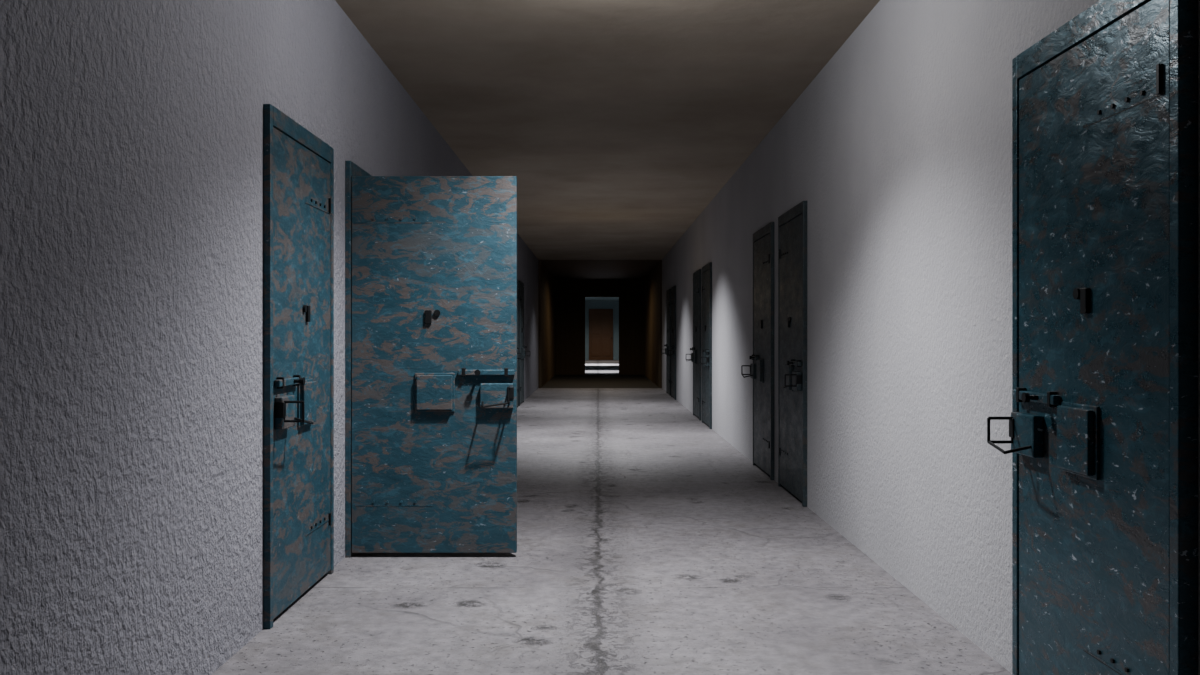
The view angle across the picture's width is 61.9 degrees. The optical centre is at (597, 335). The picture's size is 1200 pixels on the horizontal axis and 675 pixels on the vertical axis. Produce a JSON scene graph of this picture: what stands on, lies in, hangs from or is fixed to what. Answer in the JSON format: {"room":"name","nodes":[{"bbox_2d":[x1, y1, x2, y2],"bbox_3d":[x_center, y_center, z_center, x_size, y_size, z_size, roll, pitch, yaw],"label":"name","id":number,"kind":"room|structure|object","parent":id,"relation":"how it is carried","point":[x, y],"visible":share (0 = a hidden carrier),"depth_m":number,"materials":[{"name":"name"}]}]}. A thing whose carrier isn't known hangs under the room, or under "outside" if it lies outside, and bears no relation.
{"room":"prison interior","nodes":[
{"label":"prison interior","id":0,"kind":"room"},
{"bbox_2d":[0,0,537,674],"bbox_3d":[-1.470,-0.275,10.000,0.200,2.950,26.000,0,0,0],"label":"wall","id":1,"kind":"structure","parent":0,"point":[131,131],"depth_m":3.08,"materials":[{"name":"paint"}]},
{"bbox_2d":[263,104,333,628],"bbox_3d":[-1.355,0.125,4.582,0.030,2.150,0.983,0,0,0],"label":"frame","id":2,"kind":"object","parent":1,"relation":"attached to","point":[272,116],"visible":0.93,"depth_m":4.09,"materials":[{"name":"teal paint"}]},
{"bbox_2d":[273,127,330,618],"bbox_3d":[-1.294,0.154,4.582,0.140,2.041,0.893,0,0,0],"label":"leaf","id":3,"kind":"object","parent":1,"relation":"attached to","point":[301,178],"visible":0.96,"depth_m":4.52,"materials":[{"name":"teal paint"}]},
{"bbox_2d":[345,161,371,556],"bbox_3d":[-1.455,0.125,5.907,0.230,2.150,0.983,0,0,0],"label":"frame","id":4,"kind":"object","parent":1,"relation":"attached to","point":[351,169],"visible":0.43,"depth_m":5.42,"materials":[{"name":"teal paint"}]},
{"bbox_2d":[352,176,516,552],"bbox_3d":[-0.888,0.154,5.377,0.893,2.041,0.165,0,0,0],"label":"leaf","id":5,"kind":"object","parent":1,"relation":"attached to","point":[434,258],"visible":1,"depth_m":5.42,"materials":[{"name":"teal paint"}]},
{"bbox_2d":[518,281,523,405],"bbox_3d":[-1.355,0.125,17.642,0.030,2.150,0.983,0,0,0],"label":"frame","id":6,"kind":"object","parent":1,"relation":"attached to","point":[520,283],"visible":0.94,"depth_m":17.15,"materials":[{"name":"grey paint"}]},
{"bbox_2d":[520,286,529,403],"bbox_3d":[-1.294,0.154,17.642,0.140,2.041,0.893,0,0,0],"label":"leaf","id":7,"kind":"object","parent":1,"relation":"attached to","point":[522,351],"visible":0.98,"depth_m":17.64,"materials":[{"name":"grey paint"}]},
{"bbox_2d":[538,260,554,387],"bbox_3d":[-1.445,-0.275,27.000,0.250,2.950,8.000,0,0,0],"label":"wall","id":8,"kind":"structure","parent":0,"point":[546,281],"depth_m":25.27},
{"bbox_2d":[555,279,643,374],"bbox_3d":[0.050,-0.275,31.060,3.240,2.950,0.180,0,0,0],"label":"wall","id":9,"kind":"structure","parent":0,"point":[570,295],"depth_m":31.00,"materials":[{"name":"black paint"}]},
{"bbox_2d":[585,301,618,359],"bbox_3d":[0.050,-0.275,50.100,3.240,2.950,0.200,0,0,0],"label":"wall","id":10,"kind":"structure","parent":0,"point":[614,305],"depth_m":50.00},
{"bbox_2d":[589,309,612,359],"bbox_3d":[0.150,-0.075,49.920,1.200,2.550,0.140,0,0,0],"label":"wooden door","id":11,"kind":"structure","parent":10,"relation":"in","point":[600,320],"depth_m":49.89,"materials":[{"name":"brown wood"}]},
{"bbox_2d":[585,297,618,300],"bbox_3d":[0.050,-1.800,40.675,3.240,0.100,19.050,0,0,0],"label":"ceiling","id":12,"kind":"structure","parent":0,"point":[586,298],"depth_m":47.30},
{"bbox_2d":[335,0,879,259],"bbox_3d":[0.050,-1.800,9.900,3.240,0.100,26.200,0,0,0],"label":"ceiling","id":13,"kind":"structure","parent":0,"point":[617,123],"depth_m":7.13,"materials":[{"name":"paint"}]},
{"bbox_2d":[212,360,1011,674],"bbox_3d":[0.050,1.250,23.500,3.240,0.100,53.400,0,0,0],"label":"floor","id":14,"kind":"structure","parent":0,"point":[648,543],"depth_m":4.77,"materials":[{"name":"concrete"}]},
{"bbox_2d":[644,260,661,387],"bbox_3d":[1.545,-0.275,27.000,0.250,2.950,8.000,0,0,0],"label":"wall","id":15,"kind":"structure","parent":0,"point":[653,281],"depth_m":25.59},
{"bbox_2d":[662,0,1199,674],"bbox_3d":[1.570,-0.275,10.000,0.200,2.950,26.000,0,0,0],"label":"wall","id":16,"kind":"structure","parent":0,"point":[898,151],"depth_m":4.83,"materials":[{"name":"paint"}]},
{"bbox_2d":[661,293,669,393],"bbox_3d":[1.394,0.154,20.561,0.140,2.041,0.893,0,0,0],"label":"leaf","id":17,"kind":"object","parent":16,"relation":"attached to","point":[667,345],"visible":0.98,"depth_m":20.48,"materials":[{"name":"grey paint"}]},
{"bbox_2d":[666,289,670,395],"bbox_3d":[1.455,0.125,20.561,0.030,2.150,0.983,0,0,0],"label":"frame","id":18,"kind":"object","parent":16,"relation":"attached to","point":[668,291],"visible":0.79,"depth_m":20.14,"materials":[{"name":"grey paint"}]},
{"bbox_2d":[668,290,674,397],"bbox_3d":[1.394,0.154,19.252,0.140,2.041,0.893,0,0,0],"label":"leaf","id":19,"kind":"object","parent":16,"relation":"attached to","point":[672,345],"visible":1,"depth_m":19.13,"materials":[{"name":"grey paint"}]},
{"bbox_2d":[671,285,675,399],"bbox_3d":[1.455,0.125,19.252,0.030,2.150,0.983,0,0,0],"label":"frame","id":20,"kind":"object","parent":16,"relation":"attached to","point":[673,288],"visible":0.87,"depth_m":18.76,"materials":[{"name":"grey paint"}]},
{"bbox_2d":[686,276,698,417],"bbox_3d":[1.394,0.154,14.691,0.140,2.041,0.893,0,0,0],"label":"leaf","id":21,"kind":"object","parent":16,"relation":"attached to","point":[695,355],"visible":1,"depth_m":14.66,"materials":[{"name":"grey paint"}]},
{"bbox_2d":[693,269,700,419],"bbox_3d":[1.455,0.125,14.691,0.030,2.150,0.983,0,0,0],"label":"frame","id":22,"kind":"object","parent":16,"relation":"attached to","point":[698,272],"visible":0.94,"depth_m":14.20,"materials":[{"name":"grey paint"}]},
{"bbox_2d":[699,270,708,425],"bbox_3d":[1.394,0.154,13.382,0.140,2.041,0.893,0,0,0],"label":"leaf","id":23,"kind":"object","parent":16,"relation":"attached to","point":[705,276],"visible":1,"depth_m":13.43,"materials":[{"name":"grey paint"}]},
{"bbox_2d":[702,262,711,428],"bbox_3d":[1.455,0.125,13.382,0.030,2.150,0.983,0,0,0],"label":"frame","id":24,"kind":"object","parent":16,"relation":"attached to","point":[708,266],"visible":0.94,"depth_m":12.89,"materials":[{"name":"grey paint"}]},
{"bbox_2d":[741,233,769,474],"bbox_3d":[1.394,0.154,8.822,0.140,2.041,0.893,0,0,0],"label":"leaf","id":25,"kind":"object","parent":16,"relation":"attached to","point":[760,370],"visible":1,"depth_m":8.78,"materials":[{"name":"grey paint"}]},
{"bbox_2d":[753,222,773,479],"bbox_3d":[1.455,0.125,8.822,0.030,2.150,0.983,0,0,0],"label":"frame","id":26,"kind":"object","parent":16,"relation":"attached to","point":[769,228],"visible":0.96,"depth_m":8.33,"materials":[{"name":"grey paint"}]},
{"bbox_2d":[779,214,801,500],"bbox_3d":[1.394,0.154,7.511,0.140,2.041,0.893,0,0,0],"label":"leaf","id":27,"kind":"object","parent":16,"relation":"attached to","point":[790,251],"visible":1,"depth_m":7.46,"materials":[{"name":"grey paint"}]},
{"bbox_2d":[778,201,806,506],"bbox_3d":[1.455,0.125,7.511,0.030,2.150,0.983,0,0,0],"label":"frame","id":28,"kind":"object","parent":16,"relation":"attached to","point":[801,208],"visible":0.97,"depth_m":7.02,"materials":[{"name":"grey paint"}]},
{"bbox_2d":[987,0,1169,674],"bbox_3d":[1.384,0.154,2.938,0.160,2.041,0.893,0,0,0],"label":"leaf","id":29,"kind":"object","parent":16,"relation":"attached to","point":[1089,433],"visible":1,"depth_m":2.85,"materials":[{"name":"teal paint"}]},
{"bbox_2d":[1012,0,1197,674],"bbox_3d":[1.445,0.125,2.938,0.050,2.150,0.983,0,0,0],"label":"frame","id":30,"kind":"object","parent":16,"relation":"attached to","point":[1183,13],"visible":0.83,"depth_m":2.45,"materials":[{"name":"teal paint"}]},
{"bbox_3d":[-1.355,0.125,16.322,0.030,2.150,0.983,0,0,0],"label":"frame","id":31,"kind":"object","parent":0,"visible":0},
{"bbox_2d":[517,284,521,405],"bbox_3d":[-1.294,0.154,16.322,0.140,2.041,0.893,0,0,0],"label":"leaf","id":32,"kind":"object","parent":31,"relation":"attached to","point":[517,284],"visible":0.2,"depth_m":16.70,"materials":[{"name":"grey paint"}]}
]}

